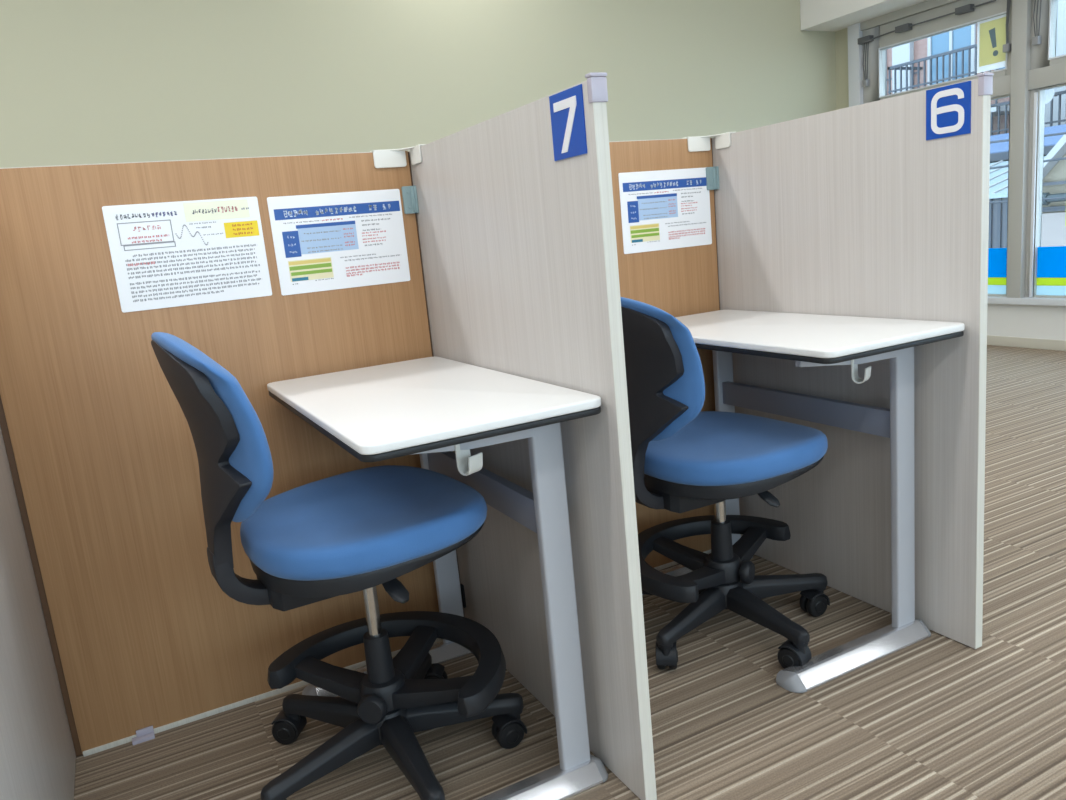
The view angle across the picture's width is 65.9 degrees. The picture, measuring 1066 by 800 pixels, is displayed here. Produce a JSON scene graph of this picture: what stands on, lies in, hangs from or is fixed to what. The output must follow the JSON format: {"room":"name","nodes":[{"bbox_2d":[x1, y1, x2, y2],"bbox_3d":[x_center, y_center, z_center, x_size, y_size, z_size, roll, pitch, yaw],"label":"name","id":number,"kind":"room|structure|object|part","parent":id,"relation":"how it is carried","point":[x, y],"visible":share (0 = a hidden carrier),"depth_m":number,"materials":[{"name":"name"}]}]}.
{"room":"study room","nodes":[
{"label":"study room","id":0,"kind":"room"},
{"bbox_2d":[0,0,836,167],"bbox_3d":[-1.389,-1.278,4.372,8.470,3.000,0.100,-11,13,-26],"label":"wall","id":1,"kind":"structure","parent":0,"point":[82,81],"depth_m":4.48,"materials":[{"name":"beige paint"}]},
{"bbox_2d":[74,345,1065,799],"bbox_3d":[0.540,0.733,1.285,8.470,0.060,7.834,-11,13,-26],"label":"floor","id":2,"kind":"structure","parent":0,"point":[938,716],"depth_m":1.69,"materials":[{"name":"carpet"}]},
{"bbox_2d":[0,426,75,799],"bbox_3d":[-0.851,0.222,1.270,0.024,1.197,0.819,-11,13,-26],"label":"divider panel","id":3,"kind":"object","parent":2,"relation":"on","point":[38,755],"visible":1,"depth_m":1.40,"materials":[{"name":"grey laminate"}]},
{"bbox_2d":[0,144,464,756],"bbox_3d":[-0.602,0.091,1.792,0.916,1.205,0.098,-11,13,-26],"label":"wood panel","id":4,"kind":"object","parent":2,"relation":"on","point":[145,641],"depth_m":1.73,"materials":[{"name":"brown wood"}]},
{"bbox_2d":[102,197,271,312],"bbox_3d":[-0.707,-0.304,1.704,0.297,0.210,0.002,-11,13,-26],"label":"sheet","id":5,"kind":"object","parent":4,"relation":"attached to","point":[179,253],"visible":1,"depth_m":1.70,"materials":[{"name":"white paper"}]},
{"bbox_3d":[-0.779,-0.333,1.661,0.101,0.055,0.001,-11,13,-26],"label":"text frame","id":6,"kind":"part","parent":5,"relation":"part of","materials":[{"name":"grey paper"}]},
{"bbox_3d":[-0.566,0.672,1.927,0.869,0.012,0.003,-11,13,-26],"label":"rail","id":7,"kind":"part","parent":4,"relation":"part of","materials":[{"name":"white metal"}]},
{"bbox_2d":[267,189,409,295],"bbox_3d":[-0.428,-0.356,1.843,0.297,0.210,0.002,-11,13,-26],"label":"sheet","id":8,"kind":"object","parent":4,"relation":"attached to","point":[328,241],"visible":1,"depth_m":1.84,"materials":[{"name":"white paper"}]},
{"bbox_3d":[-0.300,-0.547,1.853,0.108,0.040,0.096,-11,13,-26],"label":"corner bracket","id":9,"kind":"part","parent":4,"relation":"part of","materials":[{"name":"white plastic"}]},
{"bbox_2d":[401,185,418,213],"bbox_3d":[-0.283,-0.461,1.895,0.031,0.062,0.016,-11,13,-26],"label":"clip","id":10,"kind":"object","parent":4,"relation":"attached to","point":[409,193],"visible":1,"depth_m":1.90,"materials":[{"name":"teal plastic"}]},
{"bbox_2d":[460,584,465,607],"bbox_3d":[-0.185,0.499,2.092,0.020,0.062,0.018,-11,13,-26],"label":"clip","id":11,"kind":"object","parent":4,"relation":"attached to","point":[461,585],"visible":0.35,"depth_m":2.09,"materials":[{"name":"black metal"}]},
{"bbox_2d":[151,332,526,799],"bbox_3d":[-0.324,0.283,1.504,0.535,0.892,0.531,-12,13,-30],"label":"office chair","id":12,"kind":"object","parent":2,"relation":"on","point":[364,529],"visible":1,"depth_m":1.45,"materials":[{"name":"blue fabric"}]},
{"bbox_2d":[151,332,273,521],"bbox_3d":[-0.535,0.041,1.355,0.115,0.321,0.372,-12,13,-30],"label":"backrest","id":13,"kind":"object","parent":12,"relation":"on","point":[236,471],"depth_m":1.24,"materials":[{"name":"blue fabric"}]},
{"bbox_3d":[-0.384,0.653,1.494,0.052,0.058,0.235,6,16,44],"label":"leg","id":14,"kind":"part","parent":12,"relation":"part of","materials":[{"name":"black plastic"}]},
{"bbox_3d":[-0.413,0.622,1.662,0.235,0.058,0.052,0,13,27],"label":"leg","id":15,"kind":"part","parent":12,"relation":"part of","materials":[{"name":"black plastic"}]},
{"bbox_2d":[240,465,486,580],"bbox_3d":[-0.314,0.213,1.516,0.420,0.063,0.447,-12,13,-30],"label":"seat cushion","id":16,"kind":"object","parent":12,"relation":"on","point":[377,523],"depth_m":1.40,"materials":[{"name":"blue fabric"}]},
{"bbox_3d":[-0.296,0.571,1.534,0.055,0.055,0.042,-3,12,11],"label":"clamp knob","id":17,"kind":"part","parent":12,"relation":"part of","materials":[{"name":"black plastic"}]},
{"bbox_3d":[-0.256,0.529,1.665,0.427,0.061,0.240,-1,12,21],"label":"footring arm","id":18,"kind":"part","parent":12,"relation":"part of","materials":[{"name":"black plastic"}]},
{"bbox_3d":[-0.213,0.643,1.466,0.052,0.058,0.235,-11,13,-26],"label":"leg","id":19,"kind":"part","parent":12,"relation":"part of","materials":[{"name":"black plastic"}]},
{"bbox_3d":[-0.260,0.592,1.738,0.052,0.058,0.235,-4,12,9],"label":"leg","id":20,"kind":"part","parent":12,"relation":"part of","materials":[{"name":"black plastic"}]},
{"bbox_3d":[-0.137,0.605,1.617,0.235,0.058,0.052,-7,12,-8],"label":"leg","id":21,"kind":"part","parent":12,"relation":"part of","materials":[{"name":"black plastic"}]},
{"bbox_2d":[267,357,607,799],"bbox_3d":[-0.215,0.336,1.608,0.432,0.726,0.752,-11,13,-26],"label":"desk","id":22,"kind":"object","parent":2,"relation":"on","point":[431,408],"visible":0.81,"depth_m":1.45,"materials":[{"name":"white laminate"}]},
{"bbox_3d":[-0.225,0.269,1.970,0.057,0.682,0.022,-11,13,-26],"label":"leg","id":23,"kind":"part","parent":22,"relation":"part of","materials":[{"name":"silver metal"}]},
{"bbox_3d":[-0.128,0.064,1.314,0.281,0.042,0.016,-11,13,-26],"label":"support arm","id":24,"kind":"part","parent":22,"relation":"part of","materials":[{"name":"silver metal"}]},
{"bbox_3d":[0.047,0.348,1.453,0.057,0.682,0.022,-11,13,-26],"label":"leg","id":25,"kind":"part","parent":22,"relation":"part of","materials":[{"name":"silver metal"}]},
{"bbox_2d":[408,72,656,799],"bbox_3d":[-0.038,0.059,1.671,0.030,1.205,0.823,-11,13,-26],"label":"divider panel","id":26,"kind":"object","parent":2,"relation":"on","point":[518,245],"visible":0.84,"depth_m":1.47,"materials":[{"name":"grey laminate"}]},
{"bbox_2d":[549,84,586,160],"bbox_3d":[0.053,-0.424,1.265,0.003,0.098,0.098,-11,13,-26],"label":"number sign","id":27,"kind":"object","parent":26,"relation":"attached to","point":[567,106],"visible":1,"depth_m":1.26,"materials":[{"name":"blue plastic"}]},
{"bbox_2d":[609,132,734,569],"bbox_3d":[0.194,-0.066,2.187,0.879,1.205,0.098,-11,13,-26],"label":"wood panel","id":28,"kind":"object","parent":2,"relation":"on","point":[684,281],"depth_m":2.27,"materials":[{"name":"brown wood"}]},
{"bbox_2d":[618,167,711,253],"bbox_3d":[0.364,-0.516,2.235,0.297,0.210,0.002,-11,13,-26],"label":"sheet","id":29,"kind":"object","parent":28,"relation":"attached to","point":[661,209],"visible":1,"depth_m":2.23,"materials":[{"name":"white paper"}]},
{"bbox_3d":[0.230,0.515,2.322,0.832,0.012,0.003,-11,13,-26],"label":"rail","id":30,"kind":"part","parent":28,"relation":"part of","materials":[{"name":"white metal"}]},
{"bbox_3d":[0.480,-0.701,2.239,0.108,0.040,0.096,-11,13,-26],"label":"corner bracket","id":31,"kind":"part","parent":28,"relation":"part of","materials":[{"name":"white plastic"}]},
{"bbox_2d":[706,166,719,189],"bbox_3d":[0.497,-0.614,2.280,0.031,0.062,0.020,-11,13,-26],"label":"clip","id":32,"kind":"object","parent":28,"relation":"attached to","point":[712,173],"visible":1,"depth_m":2.28,"materials":[{"name":"teal plastic"}]},
{"bbox_2d":[620,297,829,668],"bbox_3d":[0.425,0.151,1.913,0.538,0.848,0.504,-12,13,-27],"label":"office chair","id":33,"kind":"object","parent":2,"relation":"on","point":[685,458],"visible":0.72,"depth_m":1.81,"materials":[{"name":"blue fabric"}]},
{"bbox_2d":[620,297,704,440],"bbox_3d":[0.210,-0.071,1.775,0.115,0.321,0.372,-12,13,-27],"label":"backrest","id":34,"kind":"object","parent":33,"relation":"on","point":[665,376],"depth_m":1.67,"materials":[{"name":"black plastic"}]},
{"bbox_3d":[0.333,0.468,2.065,0.235,0.058,0.052,0,13,27],"label":"leg","id":35,"kind":"part","parent":33,"relation":"part of","materials":[{"name":"black plastic"}]},
{"bbox_3d":[0.362,0.499,1.897,0.052,0.058,0.235,6,16,44],"label":"leg","id":36,"kind":"part","parent":33,"relation":"part of","materials":[{"name":"black plastic"}]},
{"bbox_3d":[0.390,0.389,2.047,0.240,0.061,0.427,6,16,43],"label":"footring arm","id":37,"kind":"part","parent":33,"relation":"part of","materials":[{"name":"black plastic"}]},
{"bbox_2d":[644,411,827,485],"bbox_3d":[0.436,0.105,1.928,0.420,0.063,0.447,-12,13,-27],"label":"seat cushion","id":38,"kind":"object","parent":33,"relation":"on","point":[716,448],"depth_m":1.79,"materials":[{"name":"blue fabric"}]},
{"bbox_3d":[0.501,0.408,1.957,0.042,0.055,0.055,2,14,34],"label":"clamp knob","id":39,"kind":"part","parent":33,"relation":"part of","materials":[{"name":"black plastic"}]},
{"bbox_3d":[0.535,0.488,1.871,0.052,0.058,0.236,-12,13,-27],"label":"leg","id":40,"kind":"part","parent":33,"relation":"part of","materials":[{"name":"black plastic"}]},
{"bbox_3d":[0.609,0.451,2.020,0.235,0.058,0.052,-7,12,-8],"label":"leg","id":41,"kind":"part","parent":33,"relation":"part of","materials":[{"name":"black plastic"}]},
{"bbox_2d":[642,310,964,692],"bbox_3d":[0.565,0.183,1.994,0.432,0.726,0.752,-11,13,-26],"label":"desk","id":42,"kind":"object","parent":2,"relation":"on","point":[810,340],"visible":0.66,"depth_m":1.83,"materials":[{"name":"white laminate"}]},
{"bbox_3d":[0.554,0.115,2.357,0.057,0.682,0.022,-11,13,-26],"label":"leg","id":43,"kind":"part","parent":42,"relation":"part of","materials":[{"name":"silver metal"}]},
{"bbox_3d":[0.652,-0.089,1.700,0.281,0.042,0.016,-11,13,-26],"label":"support arm","id":44,"kind":"part","parent":42,"relation":"part of","materials":[{"name":"silver metal"}]},
{"bbox_3d":[0.826,0.194,1.840,0.057,0.682,0.022,-11,13,-26],"label":"leg","id":45,"kind":"part","parent":42,"relation":"part of","materials":[{"name":"silver metal"}]},
{"bbox_2d":[712,73,993,648],"bbox_3d":[0.741,-0.095,2.058,0.030,1.205,0.823,-11,13,-26],"label":"divider panel","id":46,"kind":"object","parent":2,"relation":"on","point":[849,211],"visible":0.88,"depth_m":1.90,"materials":[{"name":"grey laminate"}]},
{"bbox_2d":[926,81,970,139],"bbox_3d":[0.832,-0.579,1.651,0.003,0.098,0.098,-11,13,-26],"label":"number sign","id":47,"kind":"object","parent":46,"relation":"attached to","point":[948,108],"visible":1,"depth_m":1.65,"materials":[{"name":"blue plastic"}]},
{"bbox_2d":[835,28,848,109],"bbox_3d":[2.387,-1.602,6.171,0.120,2.210,0.144,-11,13,-26],"label":"wall","id":48,"kind":"structure","parent":0,"point":[841,36],"depth_m":5.99,"materials":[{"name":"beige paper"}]},
{"bbox_2d":[847,23,862,106],"bbox_3d":[2.400,-1.734,6.019,0.125,1.895,0.100,-11,13,-26],"label":"trim","id":49,"kind":"structure","parent":48,"relation":"attached to","point":[855,51],"depth_m":5.85,"materials":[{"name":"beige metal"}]},
{"bbox_2d":[800,0,927,31],"bbox_3d":[3.928,-2.543,2.510,0.640,0.790,7.733,-11,13,-26],"label":"trim","id":50,"kind":"structure","parent":48,"relation":"attached to","point":[815,15],"depth_m":5.59,"materials":[{"name":"white paint"}]},
{"bbox_2d":[860,0,957,30],"bbox_3d":[3.991,-2.148,2.665,0.110,0.055,7.140,-11,13,-26],"label":"trim","id":51,"kind":"structure","parent":48,"relation":"attached to","point":[930,4],"depth_m":5.47,"materials":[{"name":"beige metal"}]},
{"bbox_2d":[858,0,1011,103],"bbox_3d":[2.601,-2.271,5.349,0.110,0.515,1.115,-11,13,-26],"label":"window","id":52,"kind":"structure","parent":48,"relation":"in","point":[875,41],"depth_m":5.39,"materials":[{"name":"silver metal"}]},
{"bbox_3d":[2.529,-2.453,5.349,0.046,0.040,1.000,-11,13,-26],"label":"operator arm","id":53,"kind":"part","parent":52,"relation":"part of","materials":[{"name":"grey metal"}]},
{"bbox_2d":[977,14,1005,72],"bbox_3d":[2.804,-2.170,5.011,0.002,0.300,0.213,-11,13,-26],"label":"notice","id":54,"kind":"object","parent":52,"relation":"attached to","point":[991,33],"visible":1,"depth_m":5.02,"materials":[{"name":"paper"}]},
{"bbox_2d":[988,94,1009,296],"bbox_3d":[2.714,-1.324,5.554,0.060,1.225,1.115,-11,13,-26],"label":"window","id":55,"kind":"structure","parent":48,"relation":"in","point":[997,257],"depth_m":5.24,"materials":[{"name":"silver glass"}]},
{"bbox_2d":[1006,0,1031,297],"bbox_3d":[2.954,-1.571,4.955,0.135,1.895,0.090,-11,13,-26],"label":"window frame","id":56,"kind":"structure","parent":48,"relation":"attached to","point":[1021,9],"depth_m":4.93,"materials":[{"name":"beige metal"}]},
{"bbox_2d":[987,304,1065,340],"bbox_3d":[4.263,-0.140,2.972,0.120,0.274,7.590,-11,13,-26],"label":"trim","id":57,"kind":"structure","parent":48,"relation":"attached to","point":[1008,320],"depth_m":5.11,"materials":[{"name":"white paint"}]},
{"bbox_2d":[987,335,1065,350],"bbox_3d":[4.183,-0.035,3.028,0.009,0.062,7.734,-11,13,-26],"label":"baseboard","id":58,"kind":"structure","parent":48,"relation":"attached to","point":[1047,344],"depth_m":5.12,"materials":[{"name":"beige plastic"}]},
{"bbox_2d":[987,296,1065,305],"bbox_3d":[4.218,-0.287,2.926,0.150,0.041,7.590,-11,13,-26],"label":"trim","id":59,"kind":"structure","parent":48,"relation":"attached to","point":[991,299],"depth_m":5.03,"materials":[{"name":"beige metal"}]},
{"bbox_2d":[991,62,1065,97],"bbox_3d":[4.047,-1.570,2.782,0.110,0.110,7.140,-11,13,-26],"label":"trim","id":60,"kind":"structure","parent":48,"relation":"attached to","point":[1051,75],"depth_m":4.78,"materials":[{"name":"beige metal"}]},
{"bbox_2d":[1031,0,1065,69],"bbox_3d":[3.157,-2.109,4.293,0.110,0.515,1.115,-11,13,-26],"label":"window","id":61,"kind":"structure","parent":60,"relation":"attached to","point":[1044,12],"depth_m":4.72,"materials":[{"name":"silver metal"}]},
{"bbox_3d":[2.892,-2.216,4.718,0.018,0.281,0.045,-11,13,-26],"label":"operator cord","id":62,"kind":"part","parent":61,"relation":"part of","materials":[{"name":"grey plastic"}]},
{"bbox_2d":[1025,83,1065,297],"bbox_3d":[3.265,-1.161,4.495,0.072,1.225,1.115,-11,13,-26],"label":"window","id":63,"kind":"structure","parent":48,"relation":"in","point":[1045,277],"depth_m":4.94,"materials":[{"name":"silver metal"}]},
{"label":"outside","id":64,"kind":"structure","parent":0,"visible":0},
{"bbox_2d":[990,132,1065,143],"bbox_3d":[5.080,-4.187,9.290,0.028,2.574,31.506,-11,13,-26],"label":"overhead wire","id":65,"kind":"object","parent":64,"point":[1062,133],"visible":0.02,"depth_m":8.88,"materials":[{"name":"grey"}]},
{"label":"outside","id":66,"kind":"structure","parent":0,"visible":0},
{"bbox_2d":[990,157,1065,168],"bbox_3d":[5.213,-3.738,9.428,0.028,2.139,31.506,-11,13,-26],"label":"overhead wire","id":67,"kind":"object","parent":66,"point":[1063,158],"visible":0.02,"depth_m":9.02,"materials":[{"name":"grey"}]},
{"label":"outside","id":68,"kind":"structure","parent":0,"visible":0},
{"bbox_2d":[989,197,1065,203],"bbox_3d":[5.324,-3.519,9.520,0.028,2.474,31.506,-11,13,-26],"label":"overhead wire","id":69,"kind":"object","parent":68,"point":[1053,198],"visible":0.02,"depth_m":9.20,"materials":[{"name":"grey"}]},
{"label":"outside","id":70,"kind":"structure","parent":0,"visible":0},
{"bbox_3d":[17.975,-0.027,17.283,34.500,0.200,50.000,-11,13,-26],"label":"road","id":71,"kind":"object","parent":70,"visible":0},
{"bbox_2d":[886,0,1065,135],"bbox_3d":[10.661,-4.827,16.121,5.950,11.000,16.000,-11,13,-26],"label":"apartment building","id":72,"kind":"structure","parent":71,"relation":"on","point":[951,55],"depth_m":15.63,"materials":[{"name":"pink brick"}]},
{"bbox_3d":[7.939,-5.918,15.462,0.950,1.100,2.250,-11,13,-26],"label":"balcony railing","id":73,"kind":"part","parent":72,"relation":"part of","materials":[{"name":"grey metal"}]},
{"bbox_3d":[8.065,-6.759,15.885,0.025,1.810,0.060,-11,13,-26],"label":"sash","id":74,"kind":"part","parent":72,"relation":"part of","materials":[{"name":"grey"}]},
{"bbox_3d":[8.081,-6.762,15.892,0.010,1.810,0.860,-11,13,-26],"label":"pane","id":75,"kind":"part","parent":72,"relation":"part of","materials":[{"name":"blue glass"}]},
{"bbox_3d":[10.070,-4.284,11.816,0.950,1.100,7.850,-11,13,-26],"label":"balcony railing","id":76,"kind":"part","parent":72,"relation":"part of","materials":[{"name":"grey"}]},
{"bbox_2d":[1045,88,1057,104],"bbox_3d":[8.411,-4.977,13.386,0.362,0.356,0.356,-11,13,-26],"label":"satellite dish","id":77,"kind":"object","parent":72,"relation":"attached to","point":[1050,93],"visible":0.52,"depth_m":13.26,"materials":[{"name":"grey"}]},
{"bbox_2d":[988,156,1045,247],"bbox_3d":[6.317,-0.971,13.329,2.000,5.400,4.320,-11,13,-26],"label":"shed","id":78,"kind":"object","parent":71,"relation":"on","point":[998,178],"visible":0.02,"depth_m":10.99,"materials":[{"name":"grey"}]},
{"bbox_2d":[990,124,1065,162],"bbox_3d":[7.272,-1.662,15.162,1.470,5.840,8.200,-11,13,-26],"label":"house","id":79,"kind":"structure","parent":71,"relation":"on","point":[999,151],"depth_m":12.70,"materials":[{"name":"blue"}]},
{"bbox_2d":[1041,134,1065,246],"bbox_3d":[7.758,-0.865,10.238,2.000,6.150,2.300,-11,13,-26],"label":"gabled house","id":80,"kind":"structure","parent":71,"relation":"on","point":[1053,233],"depth_m":10.22,"materials":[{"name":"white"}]}
]}

